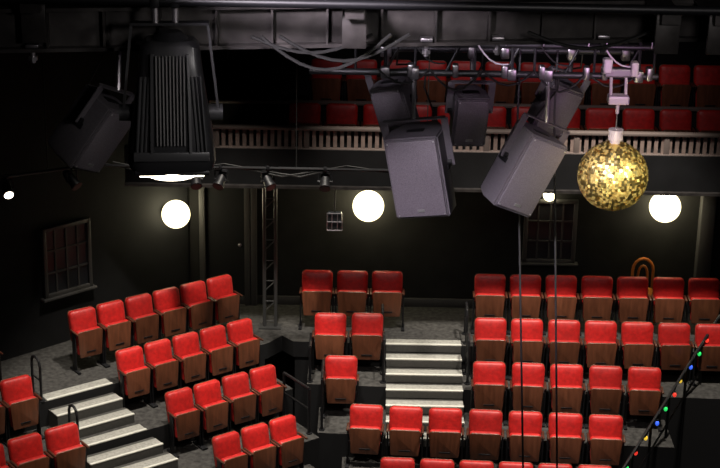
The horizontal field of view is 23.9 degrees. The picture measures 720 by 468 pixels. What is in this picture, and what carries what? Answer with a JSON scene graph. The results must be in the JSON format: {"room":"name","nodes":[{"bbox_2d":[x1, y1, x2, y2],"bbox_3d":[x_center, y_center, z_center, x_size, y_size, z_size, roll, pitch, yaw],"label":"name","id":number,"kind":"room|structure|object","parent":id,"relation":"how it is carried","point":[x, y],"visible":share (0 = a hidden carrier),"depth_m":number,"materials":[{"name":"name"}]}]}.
{"room":"auditorium","nodes":[
{"label":"auditorium","id":0,"kind":"room"},
{"bbox_2d":[0,3,188,360],"bbox_3d":[-6.104,-1.891,22.443,9.326,14.500,0.150,-17,26,-40],"label":"wall","id":1,"kind":"structure","parent":0,"point":[134,252],"depth_m":24.66,"materials":[{"name":"black paint"}]},
{"bbox_2d":[40,217,97,302],"bbox_3d":[-4.280,0.372,24.895,0.924,1.108,0.120,-17,26,-40],"label":"window","id":2,"kind":"structure","parent":1,"relation":"in","point":[66,251],"depth_m":24.90,"materials":[{"name":"grey"}]},
{"bbox_2d":[161,200,189,228],"bbox_3d":[-2.805,-0.305,25.818,0.440,0.440,0.470,-17,26,-40],"label":"globe lamp","id":3,"kind":"object","parent":1,"relation":"attached to","point":[175,214],"visible":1,"depth_m":25.65,"materials":[{"name":"white glass"}]},
{"bbox_2d":[0,304,717,427],"bbox_3d":[-0.769,1.803,25.346,15.803,0.250,4.369,-5,21,-16],"label":"floor","id":4,"kind":"structure","parent":0,"point":[421,323],"depth_m":25.59,"materials":[{"name":"grey carpet"}]},
{"bbox_2d":[67,306,107,374],"bbox_3d":[-3.919,1.512,24.370,0.473,0.861,0.373,-13,24,-33],"label":"seat","id":5,"kind":"object","parent":4,"relation":"on","point":[86,336],"visible":1,"depth_m":24.28,"materials":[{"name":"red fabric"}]},
{"bbox_2d":[96,299,134,366],"bbox_3d":[-3.546,1.426,24.624,0.473,0.861,0.373,-13,24,-34],"label":"seat","id":6,"kind":"object","parent":4,"relation":"on","point":[117,334],"visible":0.85,"depth_m":24.52,"materials":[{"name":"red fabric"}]},
{"bbox_2d":[124,293,161,345],"bbox_3d":[-3.172,1.340,24.878,0.473,0.861,0.373,-13,24,-33],"label":"seat","id":7,"kind":"object","parent":4,"relation":"on","point":[139,308],"visible":0.8,"depth_m":24.78,"materials":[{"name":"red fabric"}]},
{"bbox_2d":[152,286,189,338],"bbox_3d":[-2.798,1.254,25.132,0.473,0.861,0.373,-13,24,-33],"label":"seat","id":8,"kind":"object","parent":4,"relation":"on","point":[173,320],"visible":0.84,"depth_m":25.03,"materials":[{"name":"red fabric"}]},
{"bbox_2d":[179,280,216,331],"bbox_3d":[-2.425,1.168,25.386,0.473,0.861,0.373,-13,24,-34],"label":"seat","id":9,"kind":"object","parent":4,"relation":"on","point":[193,295],"visible":0.84,"depth_m":25.28,"materials":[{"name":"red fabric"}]},
{"bbox_2d":[206,274,242,325],"bbox_3d":[-2.051,1.082,25.640,0.473,0.861,0.373,-13,24,-34],"label":"seat","id":10,"kind":"object","parent":4,"relation":"on","point":[219,288],"visible":0.77,"depth_m":25.54,"materials":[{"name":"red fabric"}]},
{"bbox_2d":[259,188,281,329],"bbox_3d":[-1.355,0.277,25.575,0.340,2.440,0.200,1,20,0],"label":"truss","id":11,"kind":"object","parent":4,"relation":"on","point":[262,326],"visible":0.91,"depth_m":25.61,"materials":[{"name":"grey metal"}]},
{"bbox_2d":[298,269,333,329],"bbox_3d":[-0.657,1.002,25.927,0.544,0.861,0.373,1,20,1],"label":"seat","id":12,"kind":"object","parent":4,"relation":"on","point":[317,290],"visible":0.91,"depth_m":25.86,"materials":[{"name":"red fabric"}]},
{"bbox_2d":[334,270,369,315],"bbox_3d":[-0.122,1.010,25.931,0.544,0.861,0.373,1,20,1],"label":"seat","id":13,"kind":"object","parent":4,"relation":"on","point":[351,292],"visible":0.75,"depth_m":25.86,"materials":[{"name":"red fabric"}]},
{"bbox_2d":[370,270,404,331],"bbox_3d":[0.412,1.017,25.936,0.544,0.861,0.373,1,20,0],"label":"seat","id":14,"kind":"object","parent":4,"relation":"on","point":[386,289],"visible":0.85,"depth_m":25.86,"materials":[{"name":"red fabric"}]},
{"bbox_2d":[470,273,507,334],"bbox_3d":[1.973,1.062,25.889,0.544,0.861,0.373,1,20,1],"label":"seat","id":15,"kind":"object","parent":4,"relation":"on","point":[490,296],"visible":0.91,"depth_m":25.82,"materials":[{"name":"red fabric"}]},
{"bbox_2d":[506,274,543,334],"bbox_3d":[2.515,1.072,25.887,0.544,0.861,0.373,1,20,0],"label":"seat","id":16,"kind":"object","parent":4,"relation":"on","point":[531,300],"visible":0.84,"depth_m":25.82,"materials":[{"name":"red fabric"}]},
{"bbox_2d":[543,275,579,334],"bbox_3d":[3.058,1.082,25.886,0.544,0.861,0.373,1,20,0],"label":"seat","id":17,"kind":"object","parent":4,"relation":"on","point":[567,302],"visible":0.82,"depth_m":25.81,"materials":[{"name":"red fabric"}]},
{"bbox_2d":[579,275,615,335],"bbox_3d":[3.602,1.092,25.884,0.544,0.861,0.373,1,20,1],"label":"seat","id":18,"kind":"object","parent":4,"relation":"on","point":[596,294],"visible":0.84,"depth_m":25.81,"materials":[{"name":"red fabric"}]},
{"bbox_2d":[614,276,651,321],"bbox_3d":[4.145,1.102,25.883,0.544,0.861,0.373,1,20,0],"label":"seat","id":19,"kind":"object","parent":4,"relation":"on","point":[633,299],"visible":0.79,"depth_m":25.81,"materials":[{"name":"red fabric"}]},
{"bbox_2d":[650,277,687,322],"bbox_3d":[4.689,1.112,25.881,0.544,0.861,0.373,1,20,1],"label":"seat","id":20,"kind":"object","parent":4,"relation":"on","point":[667,295],"visible":0.87,"depth_m":25.81,"materials":[{"name":"red fabric"}]},
{"bbox_2d":[685,277,719,323],"bbox_3d":[5.231,1.122,25.880,0.544,0.861,0.373,1,20,0],"label":"seat","id":21,"kind":"object","parent":4,"relation":"on","point":[703,296],"visible":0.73,"depth_m":25.81,"materials":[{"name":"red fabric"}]},
{"bbox_2d":[689,196,716,311],"bbox_3d":[5.348,0.157,26.372,0.280,2.340,0.260,1,20,0],"label":"column","id":22,"kind":"structure","parent":4,"relation":"on","point":[707,209],"depth_m":26.26,"materials":[{"name":"grey"}]},
{"bbox_2d":[188,187,719,415],"bbox_3d":[2.240,1.435,27.086,9.870,5.350,0.150,1,20,0],"label":"wall","id":23,"kind":"structure","parent":0,"point":[437,257],"depth_m":26.54,"materials":[{"name":"grey paint"}]},
{"bbox_2d":[198,187,256,305],"bbox_3d":[-2.051,0.023,26.445,0.890,2.300,0.120,1,20,0],"label":"door","id":24,"kind":"structure","parent":23,"relation":"in","point":[227,238],"depth_m":26.46,"materials":[{"name":"grey wood"}]},
{"bbox_2d":[352,190,383,221],"bbox_3d":[0.128,-0.434,26.052,0.490,0.490,0.520,1,20,0],"label":"globe lamp","id":25,"kind":"object","parent":23,"relation":"attached to","point":[368,205],"visible":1,"depth_m":25.86,"materials":[{"name":"white glass"}]},
{"bbox_2d":[207,295,686,310],"bbox_3d":[2.181,1.102,26.843,9.600,0.140,0.050,1,20,0],"label":"baseboard","id":26,"kind":"structure","parent":23,"relation":"attached to","point":[286,300],"depth_m":26.82,"materials":[{"name":"grey wood"}]},
{"bbox_2d":[521,199,578,265],"bbox_3d":[2.951,-0.024,26.386,0.920,1.068,0.120,1,20,0],"label":"window","id":27,"kind":"structure","parent":23,"relation":"in","point":[538,232],"depth_m":26.42,"materials":[{"name":"grey"}]},
{"bbox_2d":[649,195,680,222],"bbox_3d":[4.668,-0.421,26.028,0.490,0.490,0.520,1,20,0],"label":"globe lamp","id":28,"kind":"object","parent":23,"relation":"attached to","point":[664,209],"visible":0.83,"depth_m":25.83,"materials":[{"name":"white glass"}]},
{"bbox_2d":[200,42,719,102],"bbox_3d":[2.368,-5.867,26.024,9.870,9.200,0.150,1,20,0],"label":"wall","id":29,"kind":"structure","parent":0,"point":[236,70],"depth_m":27.09,"materials":[{"name":"black paint"}]},
{"bbox_2d":[124,92,719,195],"bbox_3d":[1.777,-1.551,25.800,10.300,0.925,3.130,1,20,0],"label":"balcony","id":30,"kind":"object","parent":29,"relation":"attached to","point":[667,175],"visible":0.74,"depth_m":24.48,"materials":[{"name":"black"}]},
{"bbox_2d":[286,102,321,125],"bbox_3d":[-0.824,-1.493,25.201,0.544,0.861,0.373,1,20,0],"label":"seat","id":31,"kind":"object","parent":30,"relation":"on","point":[308,114],"visible":0.46,"depth_m":25.14,"materials":[{"name":"red fabric"}]},
{"bbox_2d":[309,58,343,100],"bbox_3d":[-0.511,-2.219,25.892,0.544,0.861,0.373,1,20,0],"label":"seat","id":32,"kind":"object","parent":30,"relation":"on","point":[324,87],"visible":0.7,"depth_m":25.78,"materials":[{"name":"red fabric"}]},
{"bbox_2d":[327,190,342,230],"bbox_3d":[-0.364,-0.365,24.650,0.234,0.628,0.168,1,20,0],"label":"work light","id":33,"kind":"object","parent":30,"relation":"hanging from","point":[334,218],"visible":1,"depth_m":24.64,"materials":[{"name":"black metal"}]},
{"bbox_2d":[324,103,359,126],"bbox_3d":[-0.274,-1.484,25.201,0.544,0.861,0.373,1,20,0],"label":"seat","id":34,"kind":"object","parent":30,"relation":"on","point":[337,114],"visible":0.38,"depth_m":25.14,"materials":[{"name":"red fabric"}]},
{"bbox_2d":[344,59,378,100],"bbox_3d":[0.019,-2.209,25.892,0.544,0.861,0.373,1,20,0],"label":"seat","id":35,"kind":"object","parent":30,"relation":"on","point":[356,85],"visible":0.53,"depth_m":25.79,"materials":[{"name":"brown wood"}]},
{"bbox_2d":[416,60,448,101],"bbox_3d":[1.078,-2.191,25.892,0.544,0.861,0.373,1,20,0],"label":"seat","id":36,"kind":"object","parent":30,"relation":"on","point":[436,89],"visible":0.53,"depth_m":25.78,"materials":[{"name":"brown wood"}]},
{"bbox_2d":[212,124,719,156],"bbox_3d":[2.323,-1.316,24.365,9.200,0.353,0.120,1,20,0],"label":"balcony railing","id":37,"kind":"object","parent":30,"relation":"attached to","point":[225,135],"depth_m":24.36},
{"bbox_2d":[487,106,508,128],"bbox_3d":[1.925,-1.445,25.201,0.544,0.861,0.373,1,20,0],"label":"seat","id":38,"kind":"object","parent":30,"relation":"on","point":[497,118],"visible":0.17,"depth_m":25.14,"materials":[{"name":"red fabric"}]},
{"bbox_2d":[483,61,517,103],"bbox_3d":[2.138,-2.172,25.892,0.544,0.861,0.373,1,20,0],"label":"seat","id":39,"kind":"object","parent":30,"relation":"on","point":[503,94],"visible":0.4,"depth_m":25.79,"materials":[{"name":"brown wood"}]},
{"bbox_2d":[519,62,550,103],"bbox_3d":[2.668,-2.163,25.892,0.544,0.861,0.373,1,20,0],"label":"seat","id":40,"kind":"object","parent":30,"relation":"on","point":[528,87],"visible":0.22,"depth_m":25.80,"materials":[{"name":"brown wood"}]},
{"bbox_2d":[584,108,619,130],"bbox_3d":[3.575,-1.416,25.201,0.544,0.861,0.373,1,20,0],"label":"seat","id":41,"kind":"object","parent":30,"relation":"on","point":[596,119],"visible":0.27,"depth_m":25.14,"materials":[{"name":"red fabric"}]},
{"bbox_2d":[587,63,623,104],"bbox_3d":[3.728,-2.144,25.892,0.544,0.861,0.373,1,20,0],"label":"seat","id":42,"kind":"object","parent":30,"relation":"on","point":[598,92],"visible":0.47,"depth_m":25.78,"materials":[{"name":"brown wood"}]},
{"bbox_2d":[621,108,658,131],"bbox_3d":[4.125,-1.407,25.201,0.544,0.861,0.373,1,20,0],"label":"seat","id":43,"kind":"object","parent":30,"relation":"on","point":[633,119],"visible":0.51,"depth_m":25.14,"materials":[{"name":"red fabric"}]},
{"bbox_2d":[623,64,658,105],"bbox_3d":[4.258,-2.135,25.892,0.544,0.861,0.373,1,20,0],"label":"seat","id":44,"kind":"object","parent":30,"relation":"on","point":[645,93],"visible":0.48,"depth_m":25.77,"materials":[{"name":"brown wood"}]},
{"bbox_2d":[657,64,694,106],"bbox_3d":[4.788,-2.126,25.892,0.544,0.861,0.373,1,20,0],"label":"seat","id":45,"kind":"object","parent":30,"relation":"on","point":[675,88],"visible":0.73,"depth_m":25.81,"materials":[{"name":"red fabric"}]},
{"bbox_2d":[658,109,695,131],"bbox_3d":[4.675,-1.397,25.201,0.544,0.861,0.373,1,20,0],"label":"seat","id":46,"kind":"object","parent":30,"relation":"on","point":[670,120],"visible":0.45,"depth_m":25.14,"materials":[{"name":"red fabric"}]},
{"bbox_2d":[691,65,719,106],"bbox_3d":[5.318,-2.117,25.892,0.544,0.861,0.373,1,20,0],"label":"seat","id":47,"kind":"object","parent":30,"relation":"on","point":[706,78],"visible":0.81,"depth_m":25.81,"materials":[{"name":"red fabric"}]},
{"bbox_2d":[695,109,719,132],"bbox_3d":[5.225,-1.388,25.201,0.544,0.861,0.373,1,20,0],"label":"seat","id":48,"kind":"object","parent":30,"relation":"on","point":[707,121],"visible":0.43,"depth_m":25.14,"materials":[{"name":"red fabric"}]},
{"bbox_3d":[-0.909,-5.218,10.345,17.500,0.200,31.000,1,20,0],"label":"ceiling","id":49,"kind":"structure","parent":0,"visible":0},
{"bbox_2d":[1,48,429,178],"bbox_3d":[-1.828,-4.827,22.136,6.011,8.612,0.527,-1,20,-5],"label":"bar","id":50,"kind":"object","parent":49,"relation":"hanging from","point":[121,165],"visible":0.58,"depth_m":23.60,"materials":[{"name":"black metal"}]},
{"bbox_2d":[0,0,707,62],"bbox_3d":[0.548,-2.675,8.923,9.091,3.540,0.155,-2,20,-8],"label":"girder","id":51,"kind":"object","parent":49,"relation":"attached to","point":[70,27],"visible":0.7,"depth_m":9.38,"materials":[{"name":"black metal"}]},
{"bbox_2d":[251,29,653,71],"bbox_3d":[0.517,-1.001,9.285,2.230,0.211,0.020,-2,20,-8],"label":"cable bundle","id":52,"kind":"object","parent":51,"relation":"hanging from","point":[262,39],"visible":0.93,"depth_m":9.21,"materials":[{"name":"black rubber"}]},
{"bbox_2d":[0,0,719,15],"bbox_3d":[0.046,-2.666,8.341,7.000,3.175,0.050,1,20,0],"label":"pipe","id":53,"kind":"object","parent":49,"relation":"hanging from","point":[319,4],"visible":1,"depth_m":8.85,"materials":[{"name":"black metal"}]},
{"bbox_2d":[119,0,222,180],"bbox_3d":[-1.005,-0.783,9.012,0.550,1.018,0.355,-1,20,-6],"label":"floodlight","id":54,"kind":"object","parent":53,"relation":"hanging from","point":[171,134],"visible":1,"depth_m":8.93,"materials":[{"name":"black metal"}]},
{"bbox_2d":[20,0,719,54],"bbox_3d":[0.121,-2.943,9.464,3.790,3.420,2.200,1,20,0],"label":"beams","id":55,"kind":"structure","parent":49,"relation":"attached to","point":[33,16],"depth_m":9.06,"materials":[{"name":"grey metal"}]},
{"bbox_2d":[309,42,657,92],"bbox_3d":[0.864,-3.057,11.010,2.340,4.238,0.706,1,20,0],"label":"rig","id":56,"kind":"object","parent":49,"relation":"hanging from","point":[509,72],"visible":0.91,"depth_m":11.39,"materials":[{"name":"grey metal"}]},
{"bbox_2d":[364,47,419,133],"bbox_3d":[0.251,-1.027,12.104,0.407,0.661,0.327,-4,21,-14],"label":"loudspeaker","id":57,"kind":"object","parent":56,"relation":"hanging from","point":[390,100],"visible":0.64,"depth_m":12.03,"materials":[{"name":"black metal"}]},
{"bbox_2d":[380,66,455,218],"bbox_3d":[0.398,-0.612,11.486,0.532,1.014,0.471,1,20,0],"label":"loudspeaker","id":58,"kind":"object","parent":56,"relation":"hanging from","point":[419,155],"visible":1,"depth_m":11.39,"materials":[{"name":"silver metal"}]},
{"bbox_2d":[445,47,495,145],"bbox_3d":[0.765,-0.970,12.026,0.338,0.700,0.345,-7,22,-21],"label":"loudspeaker","id":59,"kind":"object","parent":56,"relation":"hanging from","point":[469,108],"visible":0.84,"depth_m":11.96,"materials":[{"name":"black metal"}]},
{"bbox_2d":[481,68,569,216],"bbox_3d":[1.117,-0.617,11.501,0.606,0.991,0.446,-9,22,-26],"label":"loudspeaker","id":60,"kind":"object","parent":56,"relation":"hanging from","point":[530,156],"visible":1,"depth_m":11.39,"materials":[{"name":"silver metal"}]},
{"bbox_2d":[517,48,558,467],"bbox_3d":[1.446,3.252,13.285,0.880,11.350,0.015,1,20,0],"label":"wires","id":61,"kind":"object","parent":56,"relation":"hanging from","point":[557,51],"visible":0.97,"depth_m":12.25,"materials":[{"name":"grey"}]},
{"bbox_2d":[527,49,590,136],"bbox_3d":[1.403,-1.022,12.126,0.446,0.648,0.363,-8,22,-24],"label":"loudspeaker","id":62,"kind":"object","parent":56,"relation":"hanging from","point":[567,103],"visible":0.7,"depth_m":12.04,"materials":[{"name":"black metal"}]},
{"bbox_2d":[577,57,647,210],"bbox_3d":[1.722,-0.663,11.453,0.488,1.048,0.488,1,20,0],"label":"ball","id":63,"kind":"object","parent":56,"relation":"attached to","point":[613,174],"visible":1,"depth_m":11.37,"materials":[{"name":"gold tile"}]},
{"bbox_3d":[0.556,-3.219,10.318,9.012,3.470,0.939,1,20,0],"label":"girder","id":64,"kind":"object","parent":49,"relation":"attached to","visible":0},
{"bbox_2d":[48,51,134,172],"bbox_3d":[-1.690,-0.966,10.658,0.551,1.210,0.509,1,20,0],"label":"loudspeaker","id":65,"kind":"object","parent":64,"relation":"hanging from","point":[91,130],"visible":0.86,"depth_m":10.61,"materials":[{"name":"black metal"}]},
{"bbox_3d":[-1.352,8.713,14.885,16.000,0.100,30.000,1,20,0],"label":"floor","id":66,"kind":"structure","parent":0,"visible":0},
{"bbox_2d":[0,359,318,467],"bbox_3d":[-3.448,4.355,22.592,7.401,2.749,4.450,-13,24,-34],"label":"seating riser","id":67,"kind":"object","parent":66,"relation":"on","point":[154,420],"visible":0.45,"depth_m":23.86,"materials":[{"name":"grey carpet"}]},
{"bbox_2d":[0,374,44,439],"bbox_3d":[-4.590,2.383,23.026,0.500,0.861,0.373,-13,24,-33],"label":"seat","id":68,"kind":"object","parent":67,"relation":"on","point":[23,411],"visible":0.88,"depth_m":22.93,"materials":[{"name":"red fabric"}]},
{"bbox_2d":[7,432,52,467],"bbox_3d":[-4.309,3.078,22.214,0.528,0.861,0.373,-13,24,-34],"label":"seat","id":69,"kind":"object","parent":67,"relation":"on","point":[24,451],"visible":1,"depth_m":22.12,"materials":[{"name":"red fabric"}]},
{"bbox_2d":[44,422,89,467],"bbox_3d":[-3.879,2.978,22.507,0.528,0.861,0.373,-13,24,-34],"label":"seat","id":70,"kind":"object","parent":67,"relation":"on","point":[62,441],"visible":0.98,"depth_m":22.41,"materials":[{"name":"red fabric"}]},
{"bbox_2d":[43,378,177,467],"bbox_3d":[-3.060,3.045,23.053,1.233,1.129,3.029,-17,27,-41],"label":"stairs","id":71,"kind":"structure","parent":67,"relation":"on","point":[105,412],"depth_m":23.36,"materials":[{"name":"grey concrete"}]},
{"bbox_2d":[115,345,155,407],"bbox_3d":[-3.188,2.052,24.003,0.462,0.861,0.373,-13,24,-33],"label":"seat","id":72,"kind":"object","parent":67,"relation":"on","point":[134,377],"visible":0.93,"depth_m":23.91,"materials":[{"name":"red fabric"}]},
{"bbox_2d":[144,338,181,406],"bbox_3d":[-2.817,1.967,24.255,0.462,0.861,0.373,-13,24,-34],"label":"seat","id":73,"kind":"object","parent":67,"relation":"on","point":[158,353],"visible":0.83,"depth_m":24.16,"materials":[{"name":"red fabric"}]},
{"bbox_2d":[164,387,204,457],"bbox_3d":[-2.448,2.603,23.607,0.462,0.861,0.373,-13,24,-33],"label":"seat","id":74,"kind":"object","parent":67,"relation":"on","point":[184,421],"visible":0.99,"depth_m":23.52,"materials":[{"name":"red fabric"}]},
{"bbox_2d":[172,331,209,387],"bbox_3d":[-2.445,1.881,24.508,0.462,0.861,0.373,-13,24,-34],"label":"seat","id":75,"kind":"object","parent":67,"relation":"on","point":[186,347],"visible":0.79,"depth_m":24.41,"materials":[{"name":"red fabric"}]},
{"bbox_2d":[193,379,231,449],"bbox_3d":[-2.075,2.517,23.861,0.462,0.861,0.373,-14,25,-35],"label":"seat","id":76,"kind":"object","parent":67,"relation":"on","point":[207,394],"visible":0.91,"depth_m":23.76,"materials":[{"name":"red fabric"}]},
{"bbox_2d":[199,324,236,380],"bbox_3d":[-2.074,1.796,24.761,0.462,0.861,0.373,-14,25,-35],"label":"seat","id":77,"kind":"object","parent":67,"relation":"on","point":[213,341],"visible":0.81,"depth_m":24.66,"materials":[{"name":"red fabric"}]},
{"bbox_2d":[211,430,251,467],"bbox_3d":[-1.757,3.165,23.178,0.462,0.861,0.373,-13,24,-34],"label":"seat","id":78,"kind":"object","parent":67,"relation":"on","point":[226,447],"visible":1,"depth_m":23.08,"materials":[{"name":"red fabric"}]},
{"bbox_2d":[221,371,259,432],"bbox_3d":[-1.700,2.431,24.116,0.462,0.861,0.373,-12,24,-32],"label":"seat","id":79,"kind":"object","parent":67,"relation":"on","point":[236,388],"visible":0.81,"depth_m":24.02,"materials":[{"name":"red fabric"}]},
{"bbox_2d":[226,318,262,372],"bbox_3d":[-1.702,1.710,25.013,0.462,0.861,0.373,-13,24,-34],"label":"seat","id":80,"kind":"object","parent":67,"relation":"on","point":[239,332],"visible":0.82,"depth_m":24.91,"materials":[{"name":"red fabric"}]},
{"bbox_2d":[241,422,279,467],"bbox_3d":[-1.382,3.079,23.433,0.462,0.861,0.373,-12,24,-33],"label":"seat","id":81,"kind":"object","parent":67,"relation":"on","point":[255,439],"visible":0.91,"depth_m":23.33,"materials":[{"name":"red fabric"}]},
{"bbox_2d":[249,364,286,424],"bbox_3d":[-1.327,2.345,24.370,0.462,0.861,0.373,-13,24,-33],"label":"seat","id":82,"kind":"object","parent":67,"relation":"on","point":[263,381],"visible":0.84,"depth_m":24.27,"materials":[{"name":"red fabric"}]},
{"bbox_2d":[269,414,307,467],"bbox_3d":[-1.009,2.993,23.687,0.462,0.861,0.373,-13,24,-34],"label":"seat","id":83,"kind":"object","parent":67,"relation":"on","point":[283,429],"visible":0.98,"depth_m":23.59,"materials":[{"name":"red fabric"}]},
{"bbox_2d":[283,372,311,434],"bbox_3d":[-0.911,2.416,24.398,0.090,0.722,0.740,-13,24,-34],"label":"guard rail","id":84,"kind":"object","parent":67,"relation":"on","point":[308,432],"visible":0.77,"depth_m":24.24,"materials":[{"name":"black metal"}]},
{"bbox_2d":[295,357,719,467],"bbox_3d":[2.910,3.751,24.556,7.850,2.749,3.980,1,20,0],"label":"seating riser","id":85,"kind":"object","parent":66,"relation":"on","point":[700,443],"visible":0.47,"depth_m":24.88,"materials":[{"name":"grey carpet"}]},
{"bbox_2d":[311,312,347,373],"bbox_3d":[-0.448,1.627,25.301,0.544,0.861,0.373,1,20,1],"label":"seat","id":86,"kind":"object","parent":85,"relation":"on","point":[331,334],"visible":0.82,"depth_m":25.23,"materials":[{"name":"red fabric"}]},
{"bbox_2d":[323,355,358,418],"bbox_3d":[-0.279,2.224,24.751,0.544,0.861,0.373,1,20,0],"label":"seat","id":87,"kind":"object","parent":85,"relation":"on","point":[341,378],"visible":0.87,"depth_m":24.68,"materials":[{"name":"red fabric"}]},
{"bbox_2d":[345,403,383,467],"bbox_3d":[0.076,2.869,24.079,0.544,0.861,0.373,2,20,4],"label":"seat","id":88,"kind":"object","parent":85,"relation":"on","point":[366,424],"visible":0.94,"depth_m":24.01,"materials":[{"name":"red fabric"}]},
{"bbox_2d":[349,312,384,374],"bbox_3d":[0.102,1.630,25.320,0.544,0.861,0.373,1,20,1],"label":"seat","id":89,"kind":"object","parent":85,"relation":"on","point":[367,331],"visible":0.81,"depth_m":25.25,"materials":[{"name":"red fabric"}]},
{"bbox_2d":[380,457,414,467],"bbox_3d":[0.505,3.529,23.369,0.544,0.861,0.373,2,20,2],"label":"seat","id":90,"kind":"object","parent":85,"relation":"on","point":[385,462],"visible":1,"depth_m":23.31,"materials":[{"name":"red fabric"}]},
{"bbox_2d":[386,405,423,458],"bbox_3d":[0.637,2.890,24.048,0.544,0.861,0.373,2,20,3],"label":"seat","id":91,"kind":"object","parent":85,"relation":"on","point":[405,429],"visible":0.9,"depth_m":23.97,"materials":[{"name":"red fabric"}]},
{"bbox_2d":[386,339,464,446],"bbox_3d":[0.940,2.304,24.893,1.130,0.864,1.840,1,20,0],"label":"stairs","id":92,"kind":"structure","parent":85,"relation":"on","point":[429,368],"depth_m":25.03,"materials":[{"name":"grey concrete"}]},
{"bbox_2d":[420,458,454,467],"bbox_3d":[1.046,3.546,23.347,0.544,0.861,0.373,2,20,3],"label":"seat","id":93,"kind":"object","parent":85,"relation":"on","point":[424,462],"visible":1,"depth_m":23.29,"materials":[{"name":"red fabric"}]},
{"bbox_2d":[426,407,463,459],"bbox_3d":[1.198,2.911,24.017,0.544,0.861,0.373,2,20,2],"label":"seat","id":94,"kind":"object","parent":85,"relation":"on","point":[444,429],"visible":0.91,"depth_m":23.95,"materials":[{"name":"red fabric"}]},
{"bbox_2d":[466,409,503,460],"bbox_3d":[1.760,2.933,23.985,0.544,0.861,0.373,2,20,4],"label":"seat","id":95,"kind":"object","parent":85,"relation":"on","point":[484,433],"visible":0.95,"depth_m":23.91,"materials":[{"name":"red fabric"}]},
{"bbox_2d":[470,361,507,425],"bbox_3d":[1.866,2.303,24.639,0.544,0.861,0.373,1,20,1],"label":"seat","id":96,"kind":"object","parent":85,"relation":"on","point":[489,385],"visible":0.88,"depth_m":24.57,"materials":[{"name":"red fabric"}]},
{"bbox_2d":[470,317,508,379],"bbox_3d":[1.931,1.696,25.226,0.544,0.861,0.373,1,20,0],"label":"seat","id":97,"kind":"object","parent":85,"relation":"on","point":[490,340],"visible":0.82,"depth_m":25.16,"materials":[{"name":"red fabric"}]},
{"bbox_2d":[505,410,544,462],"bbox_3d":[2.321,2.954,23.954,0.544,0.861,0.373,2,20,2],"label":"seat","id":98,"kind":"object","parent":85,"relation":"on","point":[532,420],"visible":0.96,"depth_m":23.88,"materials":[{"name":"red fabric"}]},
{"bbox_2d":[507,318,545,380],"bbox_3d":[2.473,1.711,25.212,0.544,0.861,0.373,1,20,-1],"label":"seat","id":99,"kind":"object","parent":85,"relation":"on","point":[533,345],"visible":0.88,"depth_m":25.14,"materials":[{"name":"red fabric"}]},
{"bbox_2d":[507,362,546,427],"bbox_3d":[2.425,2.321,24.615,0.544,0.861,0.373,2,20,3],"label":"seat","id":100,"kind":"object","parent":85,"relation":"on","point":[534,385],"visible":0.91,"depth_m":24.54,"materials":[{"name":"red fabric"}]},
{"bbox_2d":[544,319,582,381],"bbox_3d":[3.018,1.725,25.198,0.544,0.861,0.373,1,20,1],"label":"seat","id":101,"kind":"object","parent":85,"relation":"on","point":[569,348],"visible":0.83,"depth_m":25.13,"materials":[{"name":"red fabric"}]},
{"bbox_2d":[545,412,584,463],"bbox_3d":[2.882,2.975,23.922,0.544,0.861,0.373,2,20,2],"label":"seat","id":102,"kind":"object","parent":85,"relation":"on","point":[571,437],"visible":0.97,"depth_m":23.85,"materials":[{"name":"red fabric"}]},
{"bbox_2d":[545,364,585,428],"bbox_3d":[2.981,2.339,24.592,0.544,0.861,0.373,1,20,1],"label":"seat","id":103,"kind":"object","parent":85,"relation":"on","point":[570,393],"visible":0.88,"depth_m":24.52,"materials":[{"name":"red fabric"}]},
{"bbox_2d":[582,320,619,382],"bbox_3d":[3.561,1.740,25.184,0.544,0.861,0.373,1,20,1],"label":"seat","id":104,"kind":"object","parent":85,"relation":"on","point":[599,340],"visible":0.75,"depth_m":25.11,"materials":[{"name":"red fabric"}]},
{"bbox_2d":[584,365,624,428],"bbox_3d":[3.539,2.357,24.568,0.544,0.861,0.373,2,20,3],"label":"seat","id":105,"kind":"object","parent":85,"relation":"on","point":[604,385],"visible":0.94,"depth_m":24.50,"materials":[{"name":"red fabric"}]},
{"bbox_2d":[585,414,625,467],"bbox_3d":[3.444,2.996,23.891,0.544,0.861,0.373,2,20,3],"label":"seat","id":106,"kind":"object","parent":85,"relation":"on","point":[604,435],"visible":1,"depth_m":23.82,"materials":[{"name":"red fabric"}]},
{"bbox_2d":[619,321,657,368],"bbox_3d":[4.103,1.754,25.170,0.544,0.861,0.373,1,20,0],"label":"seat","id":107,"kind":"object","parent":85,"relation":"on","point":[637,347],"visible":0.77,"depth_m":25.10,"materials":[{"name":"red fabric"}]},
{"bbox_2d":[623,366,663,431],"bbox_3d":[4.096,2.376,24.544,0.544,0.861,0.373,2,20,3],"label":"seat","id":108,"kind":"object","parent":85,"relation":"on","point":[643,386],"visible":0.91,"depth_m":24.48,"materials":[{"name":"red fabric"}]},
{"bbox_2d":[655,322,694,384],"bbox_3d":[4.646,1.769,25.156,0.544,0.861,0.373,1,20,-1],"label":"seat","id":109,"kind":"object","parent":85,"relation":"on","point":[673,341],"visible":0.85,"depth_m":25.09,"materials":[{"name":"red fabric"}]},
{"bbox_2d":[690,323,719,385],"bbox_3d":[5.189,1.784,25.142,0.544,0.861,0.373,1,20,0],"label":"seat","id":110,"kind":"object","parent":85,"relation":"on","point":[709,360],"visible":0.93,"depth_m":25.07,"materials":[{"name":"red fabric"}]},
{"bbox_2d":[622,314,719,467],"bbox_3d":[4.367,3.383,24.509,0.044,3.521,3.787,13,23,29],"label":"stair handrail","id":111,"kind":"object","parent":66,"relation":"on","point":[685,371],"visible":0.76,"depth_m":24.30,"materials":[{"name":"black metal"}]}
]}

